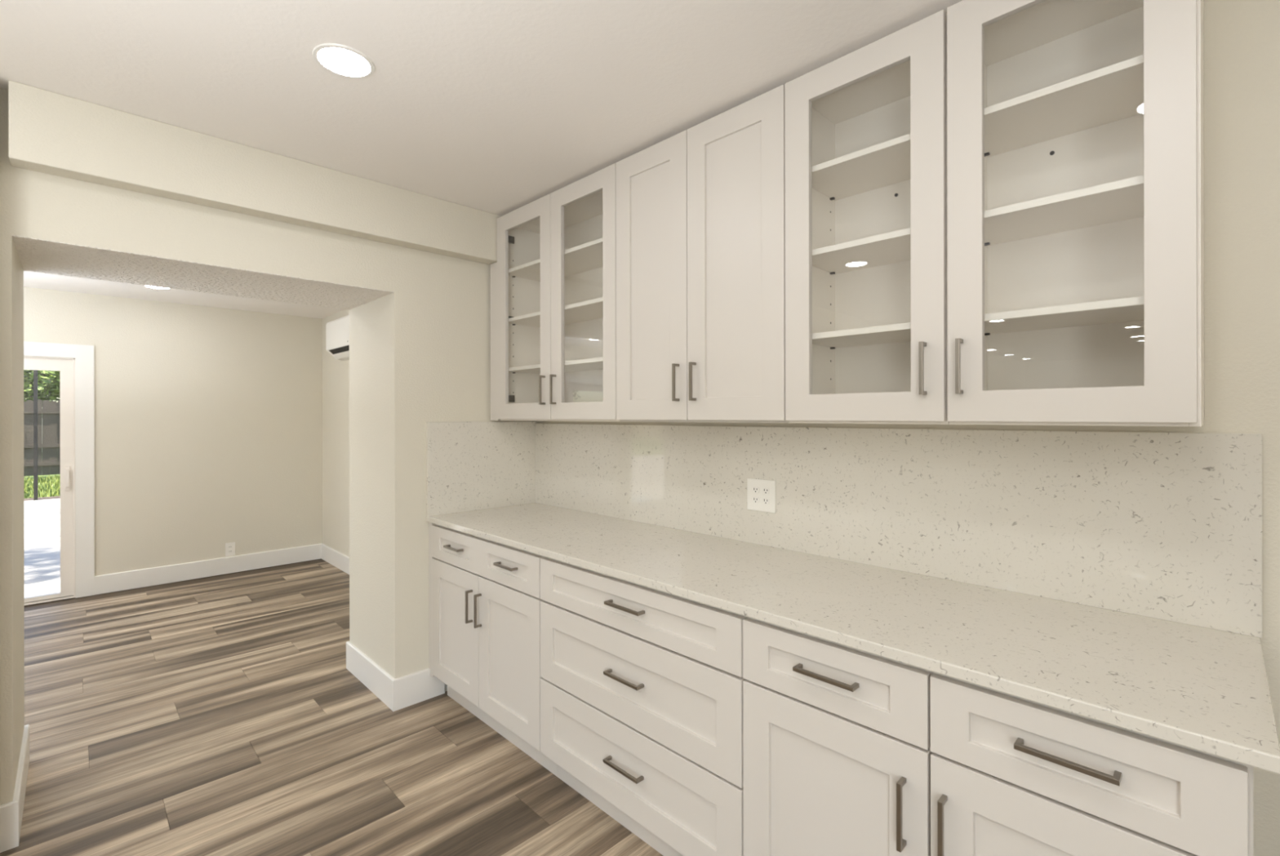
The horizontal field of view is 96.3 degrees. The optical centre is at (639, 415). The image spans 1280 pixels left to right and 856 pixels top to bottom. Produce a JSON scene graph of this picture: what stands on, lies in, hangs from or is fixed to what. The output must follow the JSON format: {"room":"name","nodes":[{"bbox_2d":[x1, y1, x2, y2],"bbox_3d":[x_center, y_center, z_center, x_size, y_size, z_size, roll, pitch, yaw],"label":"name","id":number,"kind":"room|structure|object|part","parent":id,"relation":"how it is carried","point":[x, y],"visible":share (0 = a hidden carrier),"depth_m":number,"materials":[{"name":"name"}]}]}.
{"room":"food storage area","nodes":[
{"label":"food storage area","id":0,"kind":"room"},
{"bbox_2d":[23,287,322,576],"bbox_3d":[-5.321,0.074,3.700,6.201,2.700,0.150,0,0,-45],"label":"wall","id":1,"kind":"structure","parent":0,"point":[208,420],"depth_m":5.01,"materials":[{"name":"beige paint"}]},
{"bbox_2d":[23,341,94,605],"bbox_3d":[-5.590,0.435,3.421,3.381,1.979,0.168,0,0,-45],"label":"door","id":2,"kind":"structure","parent":1,"relation":"in","point":[74,363],"depth_m":4.48,"materials":[{"name":"white paint"}]},
{"bbox_3d":[-5.050,0.483,3.901,1.701,1.840,0.034,0,0,-45],"label":"panel","id":3,"kind":"part","parent":2,"relation":"part of","materials":[{"name":"clear glass"}]},
{"bbox_3d":[-5.595,0.488,3.426,3.167,1.872,0.154,0,0,-45],"label":"frame","id":4,"kind":"part","parent":2,"relation":"part of","materials":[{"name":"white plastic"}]},
{"bbox_3d":[-4.446,0.487,4.454,0.030,0.190,0.029,0,0,-45],"label":"handle","id":5,"kind":"part","parent":2,"relation":"part of","materials":[{"name":"white plastic"}]},
{"bbox_2d":[94,543,321,595],"bbox_3d":[-3.749,1.347,5.136,1.648,0.148,0.014,0,0,-45],"label":"baseboard","id":6,"kind":"structure","parent":1,"relation":"attached to","point":[126,580],"depth_m":5.03,"materials":[{"name":"white paint"}]},
{"bbox_2d":[225,542,235,556],"bbox_3d":[-3.704,1.207,5.185,0.074,0.120,0.008,0,0,-45],"label":"electrical outlet","id":7,"kind":"object","parent":1,"relation":"attached to","point":[229,547],"visible":1,"depth_m":5.18,"materials":[{"name":"white plastic"}]},
{"bbox_2d":[23,271,345,319],"bbox_3d":[-4.320,-1.066,2.577,6.051,0.200,2.858,0,0,-45],"label":"ceiling","id":8,"kind":"structure","parent":0,"point":[31,279],"depth_m":4.62,"materials":[{"name":"paint"}]},
{"bbox_2d":[143,285,169,289],"bbox_3d":[-3.607,-0.965,4.288,0.169,0.005,0.169,0,0,-45],"label":"recessed light","id":9,"kind":"object","parent":8,"relation":"in","point":[154,287],"visible":0.46,"depth_m":4.31,"materials":[{"name":"white paint"}]},
{"bbox_2d":[0,88,519,805],"bbox_3d":[-5.241,0.180,-0.864,12.500,2.488,0.740,0,0,-45],"label":"wall","id":10,"kind":"structure","parent":0,"point":[420,353],"depth_m":2.77,"materials":[{"name":"beige paint"}]},
{"bbox_2d":[0,724,29,853],"bbox_3d":[-3.761,1.347,0.667,4.156,0.148,0.668,0,0,-45],"label":"baseboard","id":11,"kind":"object","parent":10,"relation":"attached to","point":[11,813],"visible":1,"depth_m":1.89,"materials":[{"name":"white paint"}]},
{"bbox_2d":[11,235,394,310],"bbox_3d":[-1.852,-0.595,2.556,1.246,0.003,0.638,0,0,-45],"label":"soffit","id":12,"kind":"object","parent":10,"relation":"attached to","point":[36,255],"depth_m":2.44,"materials":[{"name":"beige paint"}]},
{"bbox_2d":[346,641,444,711],"bbox_3d":[-1.175,1.343,3.222,0.677,0.148,0.668,0,0,-45],"label":"baseboard","id":13,"kind":"object","parent":10,"relation":"attached to","point":[404,691],"visible":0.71,"depth_m":2.86,"materials":[{"name":"white paint"}]},
{"bbox_2d":[426,421,537,516],"bbox_3d":[-0.832,0.267,3.099,0.656,0.471,0.020,0,0,-45],"label":"side splash","id":14,"kind":"object","parent":10,"relation":"attached to","point":[471,466],"visible":0.98,"depth_m":3.06,"materials":[{"name":"stone"}]},
{"bbox_2d":[0,559,663,855],"bbox_3d":[-4.662,1.493,-1.448,12.800,0.140,8.398,0,0,-45],"label":"floor","id":15,"kind":"structure","parent":0,"point":[221,715],"depth_m":2.45,"materials":[{"name":"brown wood"}]},
{"bbox_2d":[428,522,557,777],"bbox_3d":[-0.505,0.973,2.750,0.676,0.886,0.970,0,0,-45],"label":"base cabinet","id":16,"kind":"object","parent":15,"relation":"on","point":[484,595],"visible":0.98,"depth_m":2.47,"materials":[{"name":"white paint"}]},
{"bbox_3d":[-0.872,0.618,2.675,0.032,0.010,0.137,0,0,-45],"label":"handle","id":17,"kind":"part","parent":16,"relation":"part of","materials":[{"name":"silver metal"}]},
{"bbox_3d":[-0.865,0.996,2.693,0.020,0.577,0.458,0,0,-45],"label":"door","id":18,"kind":"part","parent":16,"relation":"part of","materials":[{"name":"white paint"}]},
{"bbox_3d":[-0.760,0.848,2.550,0.032,0.143,0.010,0,0,-45],"label":"handle","id":19,"kind":"part","parent":16,"relation":"part of","materials":[{"name":"silver metal"}]},
{"bbox_3d":[-0.706,0.848,2.495,0.032,0.143,0.010,0,0,-45],"label":"handle","id":20,"kind":"part","parent":16,"relation":"part of","materials":[{"name":"silver metal"}]},
{"bbox_3d":[-0.702,0.622,2.528,0.020,0.156,0.922,0,0,-45],"label":"drawer","id":21,"kind":"part","parent":16,"relation":"part of","materials":[{"name":"white paint"}]},
{"bbox_3d":[-0.552,0.617,2.352,0.032,0.010,0.137,0,0,-45],"label":"handle","id":22,"kind":"part","parent":16,"relation":"part of","materials":[{"name":"silver metal"}]},
{"bbox_3d":[-0.540,0.995,2.364,0.020,0.577,0.462,0,0,-45],"label":"door","id":23,"kind":"part","parent":16,"relation":"part of","materials":[{"name":"white paint"}]},
{"bbox_2d":[426,502,1279,774],"bbox_3d":[0.167,0.514,2.086,0.658,0.027,2.860,0,0,-45],"label":"countertop","id":24,"kind":"structure","parent":16,"relation":"on","point":[1202,689],"depth_m":1.36,"materials":[{"name":"stone"}]},
{"bbox_2d":[540,556,746,855],"bbox_3d":[0.166,0.972,2.078,0.666,0.886,0.929,0,0,-45],"label":"base cabinet","id":25,"kind":"object","parent":15,"relation":"on","point":[642,686],"visible":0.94,"depth_m":1.79,"materials":[{"name":"white paint"}]},
{"bbox_3d":[-0.055,1.140,1.850,0.032,0.010,0.160,0,0,-45],"label":"handle","id":26,"kind":"part","parent":25,"relation":"part of","materials":[{"name":"silver metal"}]},
{"bbox_3d":[-0.054,0.849,1.849,0.032,0.010,0.160,0,0,-45],"label":"handle","id":27,"kind":"part","parent":25,"relation":"part of","materials":[{"name":"silver metal"}]},
{"bbox_3d":[-0.052,0.617,1.846,0.032,0.010,0.160,0,0,-45],"label":"handle","id":28,"kind":"part","parent":25,"relation":"part of","materials":[{"name":"silver metal"}]},
{"bbox_3d":[-0.048,1.144,1.866,0.020,0.282,0.926,0,0,-45],"label":"drawer","id":29,"kind":"part","parent":25,"relation":"part of","materials":[{"name":"white paint"}]},
{"bbox_3d":[-0.048,0.851,1.866,0.020,0.288,0.926,0,0,-45],"label":"drawer","id":30,"kind":"part","parent":25,"relation":"part of","materials":[{"name":"white paint"}]},
{"bbox_3d":[-0.049,0.621,1.866,0.020,0.156,0.926,0,0,-45],"label":"drawer","id":31,"kind":"part","parent":25,"relation":"part of","materials":[{"name":"white paint"}]},
{"bbox_2d":[742,617,932,855],"bbox_3d":[0.654,0.971,1.577,0.676,0.886,0.468,0,0,-45],"label":"base cabinet","id":32,"kind":"object","parent":15,"relation":"on","point":[837,753],"visible":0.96,"depth_m":1.35,"materials":[{"name":"white paint"}]},
{"bbox_3d":[0.436,0.616,1.352,0.032,0.010,0.152,0,0,-45],"label":"handle","id":33,"kind":"part","parent":32,"relation":"part of","materials":[{"name":"silver metal"}]},
{"bbox_3d":[0.443,0.620,1.368,0.020,0.156,0.464,0,0,-45],"label":"drawer","id":34,"kind":"part","parent":32,"relation":"part of","materials":[{"name":"white paint"}]},
{"bbox_3d":[0.555,0.846,1.218,0.032,0.143,0.010,0,0,-45],"label":"handle","id":35,"kind":"part","parent":32,"relation":"part of","materials":[{"name":"silver metal"}]},
{"bbox_2d":[929,671,1253,855],"bbox_3d":[0.982,0.970,1.245,0.676,0.886,0.462,0,0,-45],"label":"base cabinet","id":36,"kind":"object","parent":15,"relation":"on","point":[1011,775],"visible":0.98,"depth_m":1.03,"materials":[{"name":"white paint"}]},
{"bbox_3d":[0.612,0.846,1.161,0.032,0.143,0.010,0,0,-45],"label":"handle","id":37,"kind":"part","parent":36,"relation":"part of","materials":[{"name":"silver metal"}]},
{"bbox_3d":[0.770,0.993,1.038,0.020,0.577,0.454,0,0,-45],"label":"door","id":38,"kind":"part","parent":36,"relation":"part of","materials":[{"name":"white paint"}]},
{"bbox_3d":[0.760,0.615,1.024,0.032,0.010,0.152,0,0,-45],"label":"handle","id":39,"kind":"part","parent":36,"relation":"part of","materials":[{"name":"silver metal"}]},
{"bbox_2d":[321,309,349,556],"bbox_3d":[-2.112,0.068,4.756,0.150,2.700,2.858,0,0,-45],"label":"wall","id":40,"kind":"structure","parent":0,"point":[335,373],"depth_m":5.44,"materials":[{"name":"beige paint"}]},
{"bbox_2d":[321,543,349,574],"bbox_3d":[-2.168,1.345,4.699,0.014,0.148,2.858,0,0,-45],"label":"baseboard","id":41,"kind":"structure","parent":40,"relation":"attached to","point":[337,559],"depth_m":5.38,"materials":[{"name":"white paint"}]},
{"bbox_2d":[325,315,349,360],"bbox_3d":[-2.377,-0.653,4.772,0.202,0.333,0.810,0,0,-45],"label":"air conditioner","id":42,"kind":"object","parent":40,"relation":"attached to","point":[337,331],"visible":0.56,"depth_m":4.79,"materials":[{"name":"white plastic"}]},
{"bbox_2d":[328,345,349,354],"bbox_3d":[-2.418,-0.535,4.731,0.075,0.060,0.690,0,0,-45],"label":"vent","id":43,"kind":"object","parent":42,"relation":"attached to","point":[336,349],"depth_m":4.79,"materials":[{"name":"black metal"}]},
{"bbox_2d":[0,0,963,216],"bbox_3d":[-3.609,-1.167,-2.518,12.800,0.200,5.390,0,0,-45],"label":"ceiling","id":44,"kind":"structure","parent":0,"point":[496,107],"depth_m":1.77,"materials":[{"name":"paint"}]},
{"bbox_2d":[8,80,501,264],"bbox_3d":[-1.307,-0.946,2.580,2.060,0.248,0.093,0,0,-45],"label":"beam","id":45,"kind":"structure","parent":44,"relation":"attached to","point":[51,133],"depth_m":2.22,"materials":[{"name":"beige paint"}]},
{"bbox_2d":[312,43,375,79],"bbox_3d":[-0.893,-1.069,1.733,0.169,0.005,0.169,0,0,-45],"label":"recessed light","id":46,"kind":"object","parent":44,"relation":"in","point":[342,60],"visible":1,"depth_m":1.72,"materials":[{"name":"white paint"}]},
{"bbox_2d":[537,0,1279,855],"bbox_3d":[0.840,0.170,1.981,0.150,2.488,5.240,0,0,-45],"label":"wall","id":47,"kind":"structure","parent":0,"point":[1242,37],"depth_m":1.32,"materials":[{"name":"beige paint"}]},
{"bbox_2d":[490,163,620,422],"bbox_3d":[-0.358,-0.513,2.838,0.344,1.075,1.014,0,0,-45],"label":"upper cabinet","id":48,"kind":"object","parent":47,"relation":"attached to","point":[553,275],"visible":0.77,"depth_m":2.91,"materials":[{"name":"wood"}]},
{"bbox_3d":[-0.584,-0.516,2.881,0.020,1.065,0.479,0,0,-45],"label":"door","id":49,"kind":"part","parent":48,"relation":"part of","materials":[{"name":"white paint"}]},
{"bbox_3d":[-0.465,-0.122,2.725,0.032,0.138,0.010,0,0,-45],"label":"handle","id":50,"kind":"part","parent":48,"relation":"part of","materials":[{"name":"silver metal"}]},
{"bbox_3d":[-0.404,-0.122,2.663,0.032,0.138,0.010,0,0,-45],"label":"handle","id":51,"kind":"part","parent":48,"relation":"part of","materials":[{"name":"silver metal"}]},
{"bbox_2d":[508,237,602,281],"bbox_3d":[-0.314,-0.762,2.827,0.274,0.018,0.898,0,0,-45],"label":"shelf","id":52,"kind":"object","parent":48,"relation":"attached to","point":[586,259],"depth_m":2.87,"materials":[{"name":"white wood"}]},
{"bbox_2d":[508,297,602,327],"bbox_3d":[-0.314,-0.504,2.827,0.274,0.018,0.898,0,0,-45],"label":"shelf","id":53,"kind":"object","parent":48,"relation":"attached to","point":[588,312],"depth_m":2.87,"materials":[{"name":"white wood"}]},
{"bbox_2d":[508,357,603,373],"bbox_3d":[-0.313,-0.245,2.827,0.274,0.018,0.898,0,0,-45],"label":"shelf","id":54,"kind":"object","parent":48,"relation":"attached to","point":[590,366],"depth_m":2.86,"materials":[{"name":"white wood"}]},
{"bbox_3d":[-0.254,-0.516,2.548,0.020,1.065,0.453,0,0,-45],"label":"door","id":55,"kind":"part","parent":48,"relation":"part of","materials":[{"name":"white paint"}]},
{"bbox_2d":[615,84,788,422],"bbox_3d":[0.278,-0.514,2.194,0.344,1.075,0.791,0,0,-45],"label":"upper cabinet","id":56,"kind":"object","parent":47,"relation":"attached to","point":[700,210],"visible":0.88,"depth_m":2.04,"materials":[{"name":"white paint"}]},
{"bbox_3d":[0.043,-0.517,2.247,0.020,1.065,0.384,0,0,-45],"label":"door","id":57,"kind":"part","parent":56,"relation":"part of","materials":[{"name":"white paint"}]},
{"bbox_3d":[0.132,-0.123,2.120,0.032,0.138,0.010,0,0,-45],"label":"handle","id":58,"kind":"part","parent":56,"relation":"part of","materials":[{"name":"silver metal"}]},
{"bbox_3d":[0.189,-0.123,2.063,0.032,0.138,0.010,0,0,-45],"label":"handle","id":59,"kind":"part","parent":56,"relation":"part of","materials":[{"name":"silver metal"}]},
{"bbox_3d":[0.321,-0.517,1.965,0.020,1.065,0.402,0,0,-45],"label":"door","id":60,"kind":"part","parent":56,"relation":"part of","materials":[{"name":"white paint"}]},
{"bbox_2d":[784,9,949,424],"bbox_3d":[0.722,-0.515,1.745,0.344,1.075,0.469,0,0,-45],"label":"upper cabinet","id":61,"kind":"object","parent":47,"relation":"attached to","point":[865,130],"visible":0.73,"depth_m":1.77,"materials":[{"name":"wood"}]},
{"bbox_2d":[812,133,910,200],"bbox_3d":[0.739,-0.763,1.762,0.274,0.018,0.431,0,0,-45],"label":"shelf","id":62,"kind":"object","parent":61,"relation":"attached to","point":[884,166],"depth_m":1.78,"materials":[{"name":"white wood"}]},
{"bbox_2d":[812,227,911,274],"bbox_3d":[0.739,-0.505,1.762,0.274,0.018,0.431,0,0,-45],"label":"shelf","id":63,"kind":"object","parent":61,"relation":"attached to","point":[892,250],"depth_m":1.77,"materials":[{"name":"white wood"}]},
{"bbox_2d":[812,322,911,348],"bbox_3d":[0.739,-0.246,1.762,0.274,0.018,0.431,0,0,-45],"label":"shelf","id":64,"kind":"object","parent":61,"relation":"attached to","point":[895,335],"depth_m":1.76,"materials":[{"name":"white wood"}]},
{"bbox_3d":[0.741,-0.124,1.504,0.032,0.138,0.010,0,0,-45],"label":"handle","id":65,"kind":"part","parent":61,"relation":"part of","materials":[{"name":"silver metal"}]},
{"bbox_2d":[535,423,1262,638],"bbox_3d":[0.402,0.271,2.303,0.020,0.458,2.844,0,0,-45],"label":"backsplash","id":66,"kind":"structure","parent":47,"relation":"attached to","point":[1161,526],"depth_m":1.69,"materials":[{"name":"stone"}]},
{"bbox_2d":[746,478,775,513],"bbox_3d":[0.468,0.308,2.216,0.008,0.123,0.127,0,0,-45],"label":"electrical outlet","id":67,"kind":"object","parent":66,"relation":"attached to","point":[761,494],"visible":1,"depth_m":2.21,"materials":[{"name":"white plastic"}]},
{"bbox_2d":[751,486,759,493],"bbox_3d":[0.451,0.288,2.232,0.004,0.025,0.033,0,0,-45],"label":"receptacle","id":68,"kind":"object","parent":67,"relation":"attached to","point":[754,489],"depth_m":2.23,"materials":[{"name":"white plastic"}]},
{"bbox_2d":[751,496,759,503],"bbox_3d":[0.451,0.327,2.232,0.004,0.025,0.033,0,0,-45],"label":"receptacle","id":69,"kind":"object","parent":67,"relation":"attached to","point":[755,500],"depth_m":2.23,"materials":[{"name":"white plastic"}]},
{"bbox_2d":[762,487,769,494],"bbox_3d":[0.483,0.288,2.199,0.004,0.025,0.033,0,0,-45],"label":"receptacle","id":70,"kind":"object","parent":67,"relation":"attached to","point":[766,491],"depth_m":2.20,"materials":[{"name":"white plastic"}]},
{"bbox_2d":[762,497,769,504],"bbox_3d":[0.483,0.327,2.199,0.004,0.025,0.033,0,0,-45],"label":"receptacle","id":71,"kind":"object","parent":67,"relation":"attached to","point":[765,500],"depth_m":2.20,"materials":[{"name":"white plastic"}]},
{"bbox_2d":[946,0,1204,426],"bbox_3d":[1.053,-0.515,1.410,0.344,1.075,0.470,0,0,-45],"label":"upper cabinet","id":72,"kind":"object","parent":47,"relation":"attached to","point":[1075,136],"visible":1,"depth_m":1.44,"materials":[{"name":"wood"}]},
{"bbox_3d":[0.802,-0.124,1.442,0.032,0.138,0.010,0,0,-45],"label":"handle","id":73,"kind":"part","parent":72,"relation":"part of","materials":[{"name":"silver metal"}]},
{"bbox_2d":[984,54,1143,157],"bbox_3d":[1.070,-0.764,1.427,0.274,0.018,0.432,0,0,-45],"label":"shelf","id":74,"kind":"object","parent":72,"relation":"attached to","point":[1112,96],"depth_m":1.42,"materials":[{"name":"white wood"}]},
{"bbox_2d":[984,175,1143,245],"bbox_3d":[1.070,-0.506,1.427,0.274,0.018,0.432,0,0,-45],"label":"shelf","id":75,"kind":"object","parent":72,"relation":"attached to","point":[1120,203],"depth_m":1.42,"materials":[{"name":"white wood"}]},
{"bbox_2d":[984,296,1143,334],"bbox_3d":[1.071,-0.247,1.427,0.274,0.018,0.432,0,0,-45],"label":"shelf","id":76,"kind":"object","parent":72,"relation":"attached to","point":[1126,313],"depth_m":1.41,"materials":[{"name":"white wood"}]},
{"label":"outside","id":77,"kind":"structure","parent":0,"visible":0},
{"bbox_2d":[23,452,60,498],"bbox_3d":[-21.871,1.731,14.902,38.000,0.240,21.650,0,0,-45],"label":"ground","id":78,"kind":"structure","parent":77,"point":[40,476],"depth_m":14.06,"materials":[{"name":"green plant"}]},
{"bbox_2d":[23,400,60,476],"bbox_3d":[-16.288,0.568,13.963,13.573,1.969,0.063,0,0,-45],"label":"wooden fence","id":79,"kind":"object","parent":78,"relation":"on","point":[48,413],"visible":0.09,"depth_m":14.84,"materials":[{"name":"grey wood"}]},
{"bbox_3d":[-16.255,-0.103,13.981,13.500,0.090,0.040,0,0,-45],"label":"rail","id":80,"kind":"part","parent":79,"relation":"part of","materials":[{"name":"grey wood"}]},
{"bbox_3d":[-16.253,0.777,13.981,13.500,0.090,0.040,0,0,-45],"label":"rail","id":81,"kind":"part","parent":79,"relation":"part of","materials":[{"name":"grey wood"}]},
{"bbox_3d":[-16.252,1.247,13.981,13.500,0.090,0.040,0,0,-45],"label":"rail","id":82,"kind":"part","parent":79,"relation":"part of","materials":[{"name":"grey wood"}]},
{"bbox_2d":[23,369,60,402],"bbox_3d":[-17.257,-0.551,16.585,3.156,4.189,3.738,0,0,-10],"label":"tree","id":83,"kind":"object","parent":78,"relation":"on","point":[48,381],"visible":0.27,"depth_m":15.87,"materials":[{"name":"green plant"}]},
{"bbox_2d":[23,496,60,501],"bbox_3d":[-13.428,1.577,8.491,17.000,0.040,0.640,0,0,-45],"label":"mulch bed","id":84,"kind":"object","parent":78,"relation":"on","point":[51,497],"visible":0.02,"depth_m":10.81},
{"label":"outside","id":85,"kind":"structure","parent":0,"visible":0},
{"bbox_2d":[23,498,60,597],"bbox_3d":[-10.137,1.582,5.161,17.000,0.100,8.702,0,0,-45],"label":"patio","id":86,"kind":"structure","parent":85,"point":[42,517],"depth_m":6.71,"materials":[{"name":"concrete"}]},
{"bbox_2d":[33,370,37,500],"bbox_3d":[-8.012,0.053,7.418,9.650,2.950,8.502,0,0,-45],"label":"screen enclosure","id":87,"kind":"object","parent":86,"relation":"on","point":[35,372],"visible":0.08,"depth_m":10.39,"materials":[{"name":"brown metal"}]}
]}

